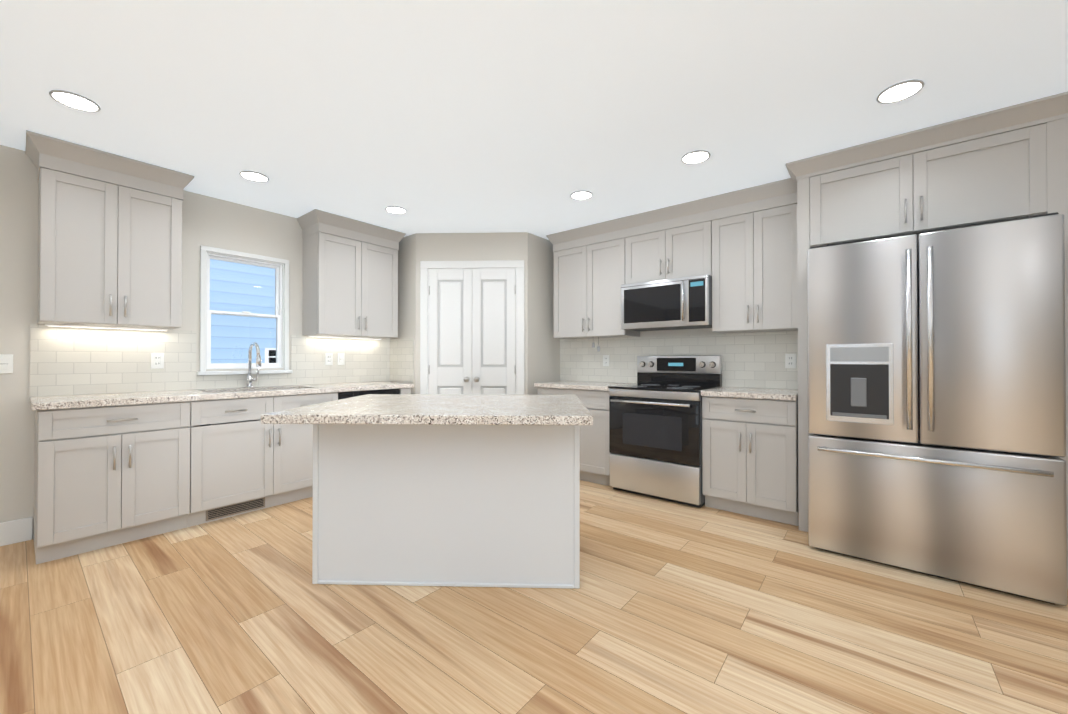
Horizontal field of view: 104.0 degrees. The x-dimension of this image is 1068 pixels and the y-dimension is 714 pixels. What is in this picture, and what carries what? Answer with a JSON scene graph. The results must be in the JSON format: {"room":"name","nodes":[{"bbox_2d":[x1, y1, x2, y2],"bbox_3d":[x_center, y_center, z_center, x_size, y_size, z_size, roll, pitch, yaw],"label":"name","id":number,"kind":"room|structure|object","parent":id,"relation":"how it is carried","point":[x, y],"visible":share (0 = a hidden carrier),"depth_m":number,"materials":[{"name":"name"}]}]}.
{"room":"kitchen","nodes":[
{"label":"kitchen","id":0,"kind":"room"},
{"bbox_2d":[0,145,389,538],"bbox_3d":[-3.179,-0.071,2.686,0.150,2.420,7.778,0,0,39],"label":"wall","id":1,"kind":"structure","parent":0,"point":[209,221],"depth_m":2.60,"materials":[{"name":"white paint"}]},
{"bbox_2d":[0,354,12,373],"bbox_3d":[-3.205,0.042,2.521,0.010,0.116,0.072,0,0,39],"label":"light switch","id":2,"kind":"object","parent":1,"relation":"attached to","point":[6,363],"visible":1,"depth_m":2.53,"materials":[{"name":"white plastic"}]},
{"bbox_2d":[0,517,32,545],"bbox_3d":[-3.347,1.064,1.998,0.438,0.140,6.204,0,0,39],"label":"baseboard","id":3,"kind":"structure","parent":1,"relation":"attached to","point":[16,531],"depth_m":2.55,"materials":[{"name":"white wood"}]},
{"bbox_2d":[25,130,194,330],"bbox_3d":[-2.777,-0.736,2.763,0.382,1.084,0.753,0,0,39],"label":"upper cabinet","id":4,"kind":"object","parent":1,"relation":"attached to","point":[109,240],"visible":1,"depth_m":2.64,"materials":[{"name":"grey wood"}]},
{"bbox_2d":[30,324,413,396],"bbox_3d":[-2.192,0.025,3.447,0.428,0.455,2.510,0,0,39],"label":"tile backsplash","id":5,"kind":"structure","parent":1,"relation":"attached to","point":[72,360],"depth_m":3.08,"materials":[{"name":"white tile"}]},
{"bbox_2d":[151,353,163,368],"bbox_3d":[-2.761,0.027,3.059,0.009,0.116,0.072,0,0,39],"label":"electrical outlet","id":6,"kind":"object","parent":5,"relation":"attached to","point":[157,360],"visible":1,"depth_m":3.06,"materials":[{"name":"white plastic"}]},
{"bbox_2d":[325,353,332,364],"bbox_3d":[-1.980,0.020,4.029,0.009,0.116,0.072,0,0,39],"label":"electrical outlet","id":7,"kind":"object","parent":5,"relation":"attached to","point":[328,358],"visible":1,"depth_m":4.03,"materials":[{"name":"white plastic"}]},
{"bbox_2d":[337,353,344,364],"bbox_3d":[-1.906,0.021,4.120,0.010,0.116,0.072,0,0,39],"label":"electrical outlet","id":8,"kind":"object","parent":5,"relation":"attached to","point":[340,358],"visible":1,"depth_m":4.12,"materials":[{"name":"white plastic"}]},
{"bbox_2d":[196,245,292,374],"bbox_3d":[-2.455,-0.364,3.545,0.198,1.017,0.678,0,0,39],"label":"kitchen window","id":9,"kind":"structure","parent":1,"relation":"in","point":[281,315],"depth_m":3.52,"materials":[{"name":"white"}]},
{"bbox_2d":[297,209,405,339],"bbox_3d":[-1.744,-0.727,4.046,0.382,1.084,0.898,0,0,39],"label":"upper cabinet","id":10,"kind":"object","parent":1,"relation":"attached to","point":[350,277],"visible":1,"depth_m":3.87,"materials":[{"name":"grey wood"}]},
{"bbox_2d":[390,233,415,393],"bbox_3d":[-1.362,-0.059,4.457,0.460,2.420,0.100,0,0,39],"label":"wall","id":11,"kind":"structure","parent":0,"point":[407,288],"depth_m":4.37,"materials":[{"name":"white paint"}]},
{"bbox_2d":[415,232,527,394],"bbox_3d":[-0.638,-0.060,4.305,1.149,2.420,0.100,0,0,2],"label":"wall","id":12,"kind":"structure","parent":0,"point":[490,246],"depth_m":4.26,"materials":[{"name":"white paint"}]},
{"bbox_2d":[420,260,523,394],"bbox_3d":[-0.629,0.085,4.242,1.064,2.129,0.020,0,0,2],"label":"door frame","id":13,"kind":"structure","parent":12,"relation":"attached to","point":[427,266],"depth_m":4.24,"materials":[{"name":"white wood"}]},
{"bbox_2d":[429,269,515,394],"bbox_3d":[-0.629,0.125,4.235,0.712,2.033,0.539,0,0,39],"label":"pantry door","id":14,"kind":"structure","parent":12,"relation":"in","point":[472,331],"depth_m":4.24,"materials":[{"name":"white wood"}]},
{"bbox_2d":[0,480,1067,713],"bbox_3d":[0.190,1.181,-0.035,8.800,0.120,7.778,0,0,39],"label":"floor","id":15,"kind":"structure","parent":0,"point":[668,607],"depth_m":1.72,"materials":[{"name":"brown wood"}]},
{"bbox_2d":[33,400,204,563],"bbox_3d":[-2.678,0.714,2.704,0.598,0.850,0.710,0,0,39],"label":"base cabinet","id":16,"kind":"object","parent":15,"relation":"on","point":[106,476],"depth_m":2.48,"materials":[{"name":"grey wood"}]},
{"bbox_2d":[30,381,413,410],"bbox_3d":[-2.156,0.273,3.335,0.623,0.039,2.384,0,0,39],"label":"countertop","id":17,"kind":"structure","parent":16,"relation":"on","point":[73,401],"depth_m":2.86,"materials":[{"name":"stone"}]},
{"bbox_2d":[245,342,261,387],"bbox_3d":[-2.273,0.065,3.418,0.252,0.376,0.097,0,0,39],"label":"faucet","id":18,"kind":"object","parent":17,"relation":"on","point":[250,379],"visible":1,"depth_m":3.44,"materials":[{"name":"silver metal"}]},
{"bbox_2d":[337,388,399,399],"bbox_3d":[-1.678,0.724,3.918,0.631,0.846,0.591,0,0,39],"label":"dishwasher","id":19,"kind":"object","parent":15,"relation":"on","point":[344,395],"visible":0.12,"depth_m":3.70,"materials":[{"name":"black plastic"}]},
{"bbox_2d":[312,424,579,588],"bbox_3d":[-0.431,0.712,2.409,1.333,0.850,0.693,0,0,2],"label":"kitchen island","id":20,"kind":"object","parent":15,"relation":"on","point":[450,505],"visible":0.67,"depth_m":2.07,"materials":[{"name":"white paint"}]},
{"bbox_2d":[261,394,592,424],"bbox_3d":[-0.438,0.266,2.259,1.397,0.039,1.047,0,0,2],"label":"island countertop","id":21,"kind":"structure","parent":20,"relation":"on","point":[448,409],"depth_m":1.86,"materials":[{"name":"stone"}]},
{"bbox_2d":[538,387,609,485],"bbox_3d":[0.524,0.723,4.090,0.811,0.850,0.634,0,0,39],"label":"base cabinet","id":22,"kind":"object","parent":15,"relation":"on","point":[594,455],"visible":0.19,"depth_m":3.73,"materials":[{"name":"grey wood"}]},
{"bbox_2d":[534,381,797,400],"bbox_3d":[1.056,0.275,3.671,2.209,0.039,0.623,0,0,39],"label":"countertop","id":23,"kind":"structure","parent":22,"relation":"on","point":[765,393],"depth_m":3.14,"materials":[{"name":"stone"}]},
{"bbox_2d":[608,355,721,507],"bbox_3d":[1.114,0.565,3.565,0.758,1.159,0.694,0,0,39],"label":"range","id":24,"kind":"object","parent":15,"relation":"on","point":[655,430],"visible":1,"depth_m":3.38,"materials":[{"name":"grey metal"}]},
{"bbox_2d":[702,396,798,525],"bbox_3d":[1.674,0.717,3.164,0.606,0.850,0.634,0,0,39],"label":"base cabinet","id":25,"kind":"object","parent":15,"relation":"on","point":[749,456],"visible":0.94,"depth_m":2.93,"materials":[{"name":"grey wood"}]},
{"bbox_2d":[807,212,1066,605],"bbox_3d":[2.243,0.241,2.469,0.972,1.792,0.910,0,0,39],"label":"refrigerator","id":26,"kind":"object","parent":15,"relation":"on","point":[936,405],"visible":1,"depth_m":2.10,"materials":[{"name":"grey metal"}]},
{"bbox_2d":[0,0,1067,239],"bbox_3d":[0.190,-1.359,-0.018,8.800,0.120,7.778,0,0,39],"label":"ceiling","id":27,"kind":"structure","parent":0,"point":[462,116],"depth_m":2.00,"materials":[{"name":"white paint"}]},
{"bbox_2d":[49,90,100,112],"bbox_3d":[-2.296,-1.279,2.089,0.176,0.011,0.176,0,0,39],"label":"recessed light","id":28,"kind":"object","parent":27,"relation":"in","point":[74,101],"visible":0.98,"depth_m":2.09,"materials":[{"name":"white plastic"}]},
{"bbox_2d":[239,171,268,182],"bbox_3d":[-1.974,-1.274,2.946,0.176,0.011,0.176,0,0,39],"label":"recessed light","id":29,"kind":"object","parent":27,"relation":"in","point":[254,176],"visible":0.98,"depth_m":2.95,"materials":[{"name":"white"}]},
{"bbox_2d":[385,206,406,213],"bbox_3d":[-1.192,-1.269,3.607,0.176,0.011,0.176,0,0,39],"label":"recessed light","id":30,"kind":"object","parent":27,"relation":"in","point":[395,209],"visible":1,"depth_m":3.60,"materials":[{"name":"white plastic"}]},
{"bbox_2d":[570,190,592,199],"bbox_3d":[0.374,-1.271,3.283,0.176,0.011,0.176,0,0,39],"label":"recessed light","id":31,"kind":"object","parent":27,"relation":"in","point":[581,195],"visible":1,"depth_m":3.29,"materials":[{"name":"white plastic"}]},
{"bbox_2d":[681,150,710,164],"bbox_3d":[1.034,-1.275,2.667,0.176,0.011,0.176,0,0,39],"label":"recessed light","id":32,"kind":"object","parent":27,"relation":"in","point":[695,157],"visible":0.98,"depth_m":2.67,"materials":[{"name":"white plastic"}]},
{"bbox_2d":[876,79,924,103],"bbox_3d":[1.767,-1.280,2.016,0.176,0.011,0.176,0,0,39],"label":"recessed light","id":33,"kind":"object","parent":27,"relation":"in","point":[900,91],"visible":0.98,"depth_m":2.01,"materials":[{"name":"white plastic"}]},
{"bbox_2d":[528,232,559,394],"bbox_3d":[0.077,-0.059,4.493,0.100,2.420,0.578,0,0,39],"label":"wall","id":34,"kind":"structure","parent":0,"point":[543,354],"depth_m":4.42,"materials":[{"name":"white paint"}]},
{"bbox_2d":[560,328,782,388],"bbox_3d":[2.640,-0.070,2.897,8.650,2.420,0.150,0,0,39],"label":"wall","id":35,"kind":"structure","parent":0,"point":[678,332],"depth_m":3.86,"materials":[{"name":"white paint"}]},
{"bbox_2d":[551,226,639,338],"bbox_3d":[0.621,-0.685,4.217,0.814,0.975,0.328,0,0,39],"label":"upper cabinet","id":36,"kind":"object","parent":35,"relation":"attached to","point":[590,270],"depth_m":4.06,"materials":[{"name":"grey wood"}]},
{"bbox_2d":[592,337,599,351],"bbox_3d":[0.609,-0.126,4.106,0.092,0.144,0.004,0,0,39],"label":"tags","id":37,"kind":"object","parent":36,"relation":"hanging from","point":[598,346],"visible":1,"depth_m":4.09,"materials":[{"name":"grey plastic"}]},
{"bbox_2d":[626,210,713,283],"bbox_3d":[1.235,-0.916,3.724,0.758,0.520,0.328,0,0,39],"label":"upper cabinet","id":38,"kind":"object","parent":35,"relation":"attached to","point":[682,245],"depth_m":3.56,"materials":[{"name":"grey wood"}]},
{"bbox_2d":[621,274,711,330],"bbox_3d":[1.194,-0.452,3.671,0.754,0.400,0.459,0,0,39],"label":"microwave","id":39,"kind":"object","parent":38,"relation":"attached to","point":[676,303],"visible":1,"depth_m":3.50,"materials":[{"name":"grey metal"}]},
{"bbox_2d":[560,331,797,388],"bbox_3d":[1.203,0.124,3.948,2.334,0.646,0.009,0,0,39],"label":"tile backsplash","id":40,"kind":"structure","parent":35,"relation":"attached to","point":[755,360],"depth_m":3.72,"materials":[{"name":"white tile"}]},
{"bbox_2d":[603,355,608,365],"bbox_3d":[0.744,0.038,4.306,0.072,0.116,0.009,0,0,39],"label":"electrical outlet","id":41,"kind":"object","parent":40,"relation":"attached to","point":[605,360],"visible":1,"depth_m":4.30,"materials":[{"name":"white plastic"}]},
{"bbox_2d":[785,354,795,367],"bbox_3d":[2.017,0.031,3.281,0.072,0.116,0.009,0,0,39],"label":"electrical outlet","id":42,"kind":"object","parent":40,"relation":"attached to","point":[790,360],"visible":1,"depth_m":3.28,"materials":[{"name":"white plastic"}]},
{"bbox_2d":[712,190,797,333],"bbox_3d":[1.769,-0.692,3.293,0.609,0.975,0.328,0,0,39],"label":"upper cabinet","id":43,"kind":"object","parent":35,"relation":"attached to","point":[739,247],"depth_m":3.15,"materials":[{"name":"grey wood"}]},
{"bbox_2d":[793,143,932,266],"bbox_3d":[2.174,-0.957,2.796,0.628,0.472,0.597,0,0,39],"label":"upper cabinet","id":44,"kind":"object","parent":35,"relation":"attached to","point":[889,195],"depth_m":2.54,"materials":[{"name":"grey wood"}]},
{"bbox_2d":[929,111,1067,231],"bbox_3d":[2.575,-0.959,2.473,0.642,0.472,0.597,0,0,39],"label":"upper cabinet","id":45,"kind":"object","parent":35,"relation":"attached to","point":[1008,163],"depth_m":2.19,"materials":[{"name":"grey wood"}]},
{"label":"outside","id":46,"kind":"structure","parent":0,"visible":0},
{"bbox_2d":[210,259,275,362],"bbox_3d":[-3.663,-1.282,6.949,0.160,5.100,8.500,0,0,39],"label":"window glass","id":47,"kind":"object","parent":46,"point":[216,348],"depth_m":6.13,"materials":[{"name":"glass"}]}
]}

